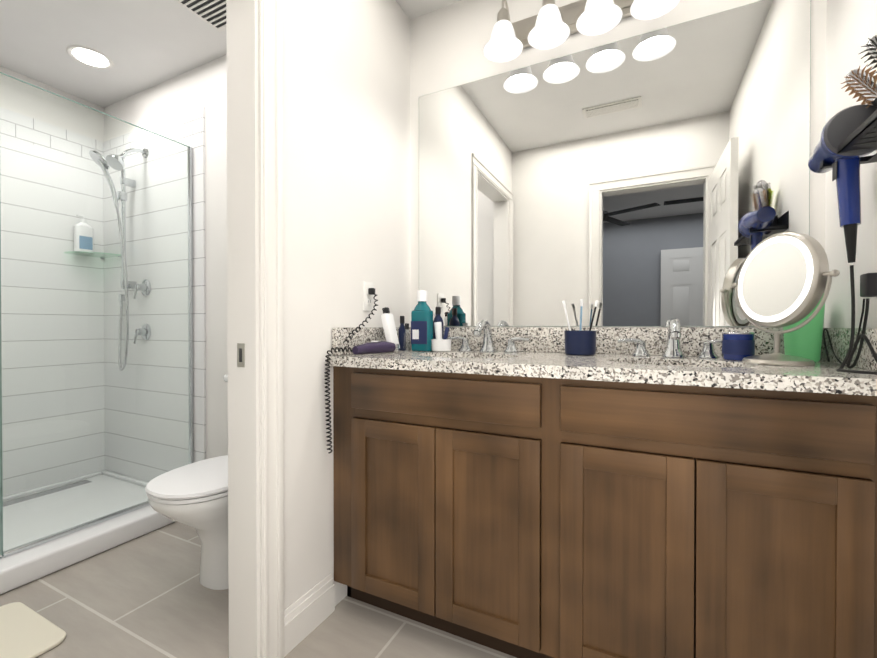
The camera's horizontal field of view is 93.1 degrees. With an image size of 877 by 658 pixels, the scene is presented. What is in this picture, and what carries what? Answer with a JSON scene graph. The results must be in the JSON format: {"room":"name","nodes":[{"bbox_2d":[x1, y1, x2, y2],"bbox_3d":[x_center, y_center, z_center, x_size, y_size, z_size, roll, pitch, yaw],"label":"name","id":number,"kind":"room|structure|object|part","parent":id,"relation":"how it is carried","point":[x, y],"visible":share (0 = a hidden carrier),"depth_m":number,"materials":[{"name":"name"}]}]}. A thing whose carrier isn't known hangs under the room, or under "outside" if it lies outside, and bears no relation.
{"room":"bathroom","nodes":[
{"label":"bathroom","id":0,"kind":"room"},
{"bbox_2d":[0,66,103,141],"bbox_3d":[-2.636,-0.234,2.087,0.117,2.470,1.597,0,0,26],"label":"wall","id":1,"kind":"structure","parent":0,"point":[90,116],"depth_m":2.51,"materials":[{"name":"paint"}]},
{"bbox_2d":[0,107,104,496],"bbox_3d":[-2.555,-0.117,2.106,0.012,2.235,1.467,0,0,26],"label":"tiled wall","id":2,"kind":"structure","parent":1,"relation":"attached to","point":[7,242],"depth_m":2.51,"materials":[{"name":"white tile"}]},
{"bbox_2d":[64,251,120,258],"bbox_3d":[-2.176,-0.469,2.616,0.210,0.016,0.210,0,0,26],"label":"shower shelf","id":3,"kind":"object","parent":2,"relation":"attached to","point":[91,254],"depth_m":2.65,"materials":[{"name":"clear glass"}]},
{"bbox_2d":[74,214,92,252],"bbox_3d":[-2.229,-0.595,2.608,0.057,0.233,0.092,0,0,26],"label":"lotion bottle","id":4,"kind":"object","parent":3,"relation":"on","point":[88,246],"depth_m":2.59,"materials":[{"name":"white plastic"}]},
{"bbox_2d":[104,54,227,458],"bbox_3d":[-1.309,-0.236,2.384,2.230,2.470,0.117,0,0,26],"label":"wall","id":5,"kind":"structure","parent":0,"point":[205,85],"depth_m":2.29,"materials":[{"name":"paint"}]},
{"bbox_2d":[103,106,205,481],"bbox_3d":[-1.766,-0.120,2.540,1.040,2.235,0.012,0,0,26],"label":"shower wall tile","id":6,"kind":"structure","parent":5,"relation":"attached to","point":[187,128],"depth_m":2.50,"materials":[{"name":"white tile"}]},
{"bbox_2d":[0,0,460,107],"bbox_3d":[-0.984,-1.483,-0.193,5.097,0.060,4.867,0,0,26],"label":"ceiling","id":7,"kind":"structure","parent":0,"point":[142,45],"depth_m":2.12,"materials":[{"name":"paint"}]},
{"bbox_2d":[66,45,113,68],"bbox_3d":[-1.883,-1.467,2.249,0.200,0.005,0.200,0,0,26],"label":"recessed light","id":8,"kind":"object","parent":7,"relation":"in","point":[89,57],"visible":1,"depth_m":2.24,"materials":[{"name":"white plastic"}]},
{"bbox_2d":[174,0,225,31],"bbox_3d":[-1.024,-1.462,1.889,0.240,0.011,0.240,0,0,26],"label":"ceiling vent","id":9,"kind":"object","parent":7,"relation":"in","point":[211,13],"visible":0.56,"depth_m":1.90,"materials":[{"name":"white"}]},
{"bbox_2d":[0,522,515,657],"bbox_3d":[-0.984,1.047,-0.174,5.097,0.060,4.867,0,0,26],"label":"floor","id":10,"kind":"structure","parent":0,"point":[148,595],"depth_m":1.45,"materials":[{"name":"tile"}]},
{"bbox_2d":[0,602,65,657],"bbox_3d":[-1.506,1.000,1.161,0.400,0.013,0.615,0,0,26],"label":"bath mat","id":11,"kind":"object","parent":10,"relation":"on","point":[26,631],"visible":0.98,"depth_m":1.35,"materials":[{"name":"beige fabric"}]},
{"bbox_2d":[0,72,193,594],"bbox_3d":[-2.075,-0.048,1.875,1.051,2.099,1.456,0,0,26],"label":"shower enclosure","id":12,"kind":"object","parent":10,"relation":"on","point":[49,529],"visible":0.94,"depth_m":2.04,"materials":[{"name":"clear glass"}]},
{"bbox_3d":[-1.920,-0.422,2.480,0.327,1.360,0.230,0,0,26],"label":"shower fixture rail","id":13,"kind":"part","parent":12,"relation":"part of","materials":[{"name":"silver metal"}]},
{"bbox_2d":[145,375,228,589],"bbox_3d":[-0.844,0.608,1.726,0.450,0.790,0.640,0,0,26],"label":"toilet","id":14,"kind":"object","parent":10,"relation":"on","point":[194,495],"visible":0.4,"depth_m":1.53,"materials":[{"name":"white ceramic"}]},
{"bbox_2d":[327,362,876,657],"bbox_3d":[0.414,0.568,1.392,1.502,0.873,0.571,0,0,26],"label":"bathroom vanity","id":15,"kind":"object","parent":10,"relation":"on","point":[674,489],"depth_m":1.07,"materials":[{"name":"brown wood"}]},
{"bbox_2d":[327,350,876,389],"bbox_3d":[0.411,0.113,1.384,1.504,0.034,0.582,0,0,26],"label":"countertop","id":16,"kind":"structure","parent":15,"relation":"on","point":[692,369],"depth_m":1.14,"materials":[{"name":"multicoloured stone"}]},
{"bbox_2d":[352,341,398,353],"bbox_3d":[-0.239,0.068,1.576,0.194,0.048,0.045,0,1,-40],"label":"hair trimmer","id":17,"kind":"object","parent":16,"relation":"on","point":[371,347],"visible":0.98,"depth_m":1.56,"materials":[{"name":"purple plastic"}]},
{"bbox_2d":[381,307,399,347],"bbox_3d":[-0.196,-0.001,1.678,0.063,0.173,0.060,0,0,26],"label":"bottle","id":18,"kind":"object","parent":16,"relation":"on","point":[389,326],"visible":0.79,"depth_m":1.66,"materials":[{"name":"white plastic"}]},
{"bbox_2d":[398,316,405,350],"bbox_3d":[-0.156,0.018,1.782,0.032,0.148,0.032,0,0,26],"label":"bottle","id":19,"kind":"object","parent":16,"relation":"on","point":[401,336],"visible":0.79,"depth_m":1.77,"materials":[{"name":"blue"}]},
{"bbox_2d":[404,323,409,351],"bbox_3d":[-0.128,0.035,1.684,0.026,0.115,0.026,0,0,26],"label":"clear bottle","id":20,"kind":"object","parent":16,"relation":"on","point":[406,325],"visible":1,"depth_m":1.68,"materials":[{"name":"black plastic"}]},
{"bbox_2d":[411,290,432,350],"bbox_3d":[-0.069,-0.034,1.742,0.090,0.253,0.058,0,0,26],"label":"bottle","id":21,"kind":"object","parent":16,"relation":"on","point":[421,324],"visible":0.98,"depth_m":1.72,"materials":[{"name":"teal plastic"}]},
{"bbox_2d":[433,307,443,338],"bbox_3d":[-0.002,-0.002,1.811,0.048,0.188,0.048,0,0,26],"label":"bottle","id":22,"kind":"object","parent":16,"relation":"on","point":[438,318],"visible":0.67,"depth_m":1.80,"materials":[{"name":"blue"}]},
{"bbox_2d":[431,322,450,351],"bbox_3d":[0.012,0.031,1.726,0.084,0.122,0.084,0,0,26],"label":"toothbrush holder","id":23,"kind":"object","parent":16,"relation":"on","point":[439,344],"visible":1,"depth_m":1.70,"materials":[{"name":"white ceramic"}]},
{"bbox_2d":[439,354,450,357],"bbox_3d":[0.102,0.198,1.515,0.418,0.162,0.308,0,0,26],"label":"sink","id":24,"kind":"object","parent":16,"relation":"in","point":[440,355],"depth_m":1.66,"materials":[{"name":"white ceramic"}]},
{"bbox_2d":[448,320,530,353],"bbox_3d":[0.182,0.028,1.675,0.352,0.130,0.172,0,0,26],"label":"faucet","id":25,"kind":"object","parent":16,"relation":"on","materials":[{"name":"silver metal"}]},
{"bbox_2d":[562,299,598,355],"bbox_3d":[0.518,-0.006,1.525,0.124,0.200,0.112,0,0,26],"label":"toothbrush cup","id":26,"kind":"object","parent":16,"relation":"on","point":[581,342],"visible":1,"depth_m":1.48,"materials":[{"name":"blue"}]},
{"bbox_2d":[615,318,721,357],"bbox_3d":[0.782,0.030,1.377,0.352,0.130,0.172,0,0,26],"label":"faucet","id":27,"kind":"object","parent":16,"relation":"on","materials":[{"name":"silver metal"}]},
{"bbox_2d":[663,362,674,365],"bbox_3d":[0.702,0.200,1.217,0.418,0.162,0.308,0,0,26],"label":"sink","id":28,"kind":"object","parent":16,"relation":"in","point":[664,363],"depth_m":1.35,"materials":[{"name":"white ceramic"}]},
{"bbox_2d":[722,332,754,360],"bbox_3d":[0.932,0.053,1.292,0.085,0.086,0.085,0,0,26],"label":"candle jar","id":29,"kind":"object","parent":16,"relation":"on","point":[738,346],"visible":0.98,"depth_m":1.26,"materials":[{"name":"blue glass"}]},
{"bbox_2d":[731,232,839,365],"bbox_3d":[0.951,-0.086,1.164,0.176,0.366,0.292,0,0,26],"label":"makeup mirror","id":30,"kind":"object","parent":16,"relation":"on","point":[784,279],"visible":1,"depth_m":1.13,"materials":[{"name":"silver metal"}]},
{"bbox_2d":[783,293,824,361],"bbox_3d":[1.103,-0.004,1.259,0.104,0.200,0.104,0,0,26],"label":"cup","id":31,"kind":"object","parent":16,"relation":"on","point":[805,341],"visible":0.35,"depth_m":1.22,"materials":[{"name":"green plastic"}]},
{"bbox_2d":[823,265,876,374],"bbox_3d":[0.986,-0.024,1.024,0.095,0.243,0.376,0,0,26],"label":"cord","id":32,"kind":"object","parent":16,"relation":"on","point":[862,337],"visible":1,"depth_m":0.95,"materials":[{"name":"black rubber"}]},
{"bbox_2d":[283,0,409,609],"bbox_3d":[-0.380,-0.231,1.617,0.117,2.470,0.870,0,0,26],"label":"wall","id":33,"kind":"structure","parent":0,"point":[346,148],"depth_m":1.47,"materials":[{"name":"paint"}]},
{"bbox_2d":[284,573,334,656],"bbox_3d":[-0.428,0.938,1.380,0.014,0.135,0.234,0,0,26],"label":"baseboard","id":34,"kind":"structure","parent":33,"relation":"attached to","point":[307,613],"depth_m":1.37,"materials":[{"name":"white wood"}]},
{"bbox_2d":[363,281,374,310],"bbox_3d":[-0.272,-0.131,1.670,0.030,0.116,0.072,0,0,26],"label":"electrical outlet","id":35,"kind":"object","parent":33,"relation":"attached to","point":[368,295],"visible":0.98,"depth_m":1.66,"materials":[{"name":"white plastic"}]},
{"bbox_2d":[325,292,377,452],"bbox_3d":[-0.305,0.140,1.538,0.064,0.573,0.282,0,0,26],"label":"coil","id":36,"kind":"object","parent":35,"relation":"hanging from","point":[326,391],"visible":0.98,"depth_m":1.44,"materials":[{"name":"black plastic"}]},
{"bbox_2d":[332,327,410,353],"bbox_3d":[-0.252,0.043,1.715,0.021,0.100,0.535,0,0,26],"label":"backsplash","id":37,"kind":"structure","parent":33,"relation":"attached to","point":[366,334],"depth_m":1.58,"materials":[{"name":"multicoloured stone"}]},
{"bbox_2d":[444,327,784,354],"bbox_3d":[0.536,0.044,1.635,1.504,0.100,0.021,0,0,26],"label":"backsplash","id":38,"kind":"structure","parent":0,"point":[542,338],"depth_m":1.56,"materials":[{"name":"multicoloured stone"}]},
{"bbox_2d":[410,0,826,327],"bbox_3d":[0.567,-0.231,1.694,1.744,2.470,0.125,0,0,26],"label":"vanity mirror","id":39,"kind":"object","parent":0,"point":[659,178],"depth_m":1.57,"materials":[{"name":"grey mirror"}]},
{"bbox_2d":[483,0,679,61],"bbox_3d":[0.503,-1.203,1.537,0.686,0.217,0.214,0,0,26],"label":"sconce","id":40,"kind":"object","parent":39,"relation":"attached to","point":[551,25],"visible":1,"depth_m":1.55,"materials":[{"name":"white glass"}]},
{"bbox_2d":[824,0,876,327],"bbox_3d":[0.867,-0.222,0.469,0.117,2.470,1.817,0,0,26],"label":"wall","id":41,"kind":"structure","parent":0,"point":[851,28],"depth_m":1.17,"materials":[{"name":"paint"}]},
{"bbox_2d":[808,35,876,262],"bbox_3d":[0.926,-0.389,0.888,0.148,0.476,0.428,0,0,26],"label":"hair dryer","id":42,"kind":"object","parent":41,"relation":"attached to","point":[846,143],"visible":1,"depth_m":0.93,"materials":[{"name":"blue plastic"}]},
{"bbox_2d":[820,328,876,369],"bbox_3d":[1.076,0.048,1.055,0.021,0.100,0.535,0,0,26],"label":"backsplash","id":43,"kind":"structure","parent":41,"relation":"attached to","point":[840,337],"depth_m":1.11,"materials":[{"name":"multicoloured stone"}]},
{"bbox_2d":[860,273,876,296],"bbox_3d":[1.027,-0.126,0.975,0.044,0.116,0.072,0,0,26],"label":"electrical outlet","id":44,"kind":"object","parent":41,"relation":"attached to","point":[868,284],"visible":1,"depth_m":0.97,"materials":[{"name":"black plastic"}]},
{"bbox_3d":[-0.736,-1.251,0.893,0.117,0.420,0.730,0,0,26],"label":"wall","id":45,"kind":"structure","parent":0,"visible":0},
{"bbox_2d":[226,0,283,657],"bbox_3d":[-0.736,-0.053,0.902,0.158,2.125,0.880,0,0,26],"label":"door frame","id":46,"kind":"structure","parent":45,"relation":"attached to","point":[243,326],"depth_m":1.22,"materials":[{"name":"white wood"}]}
]}

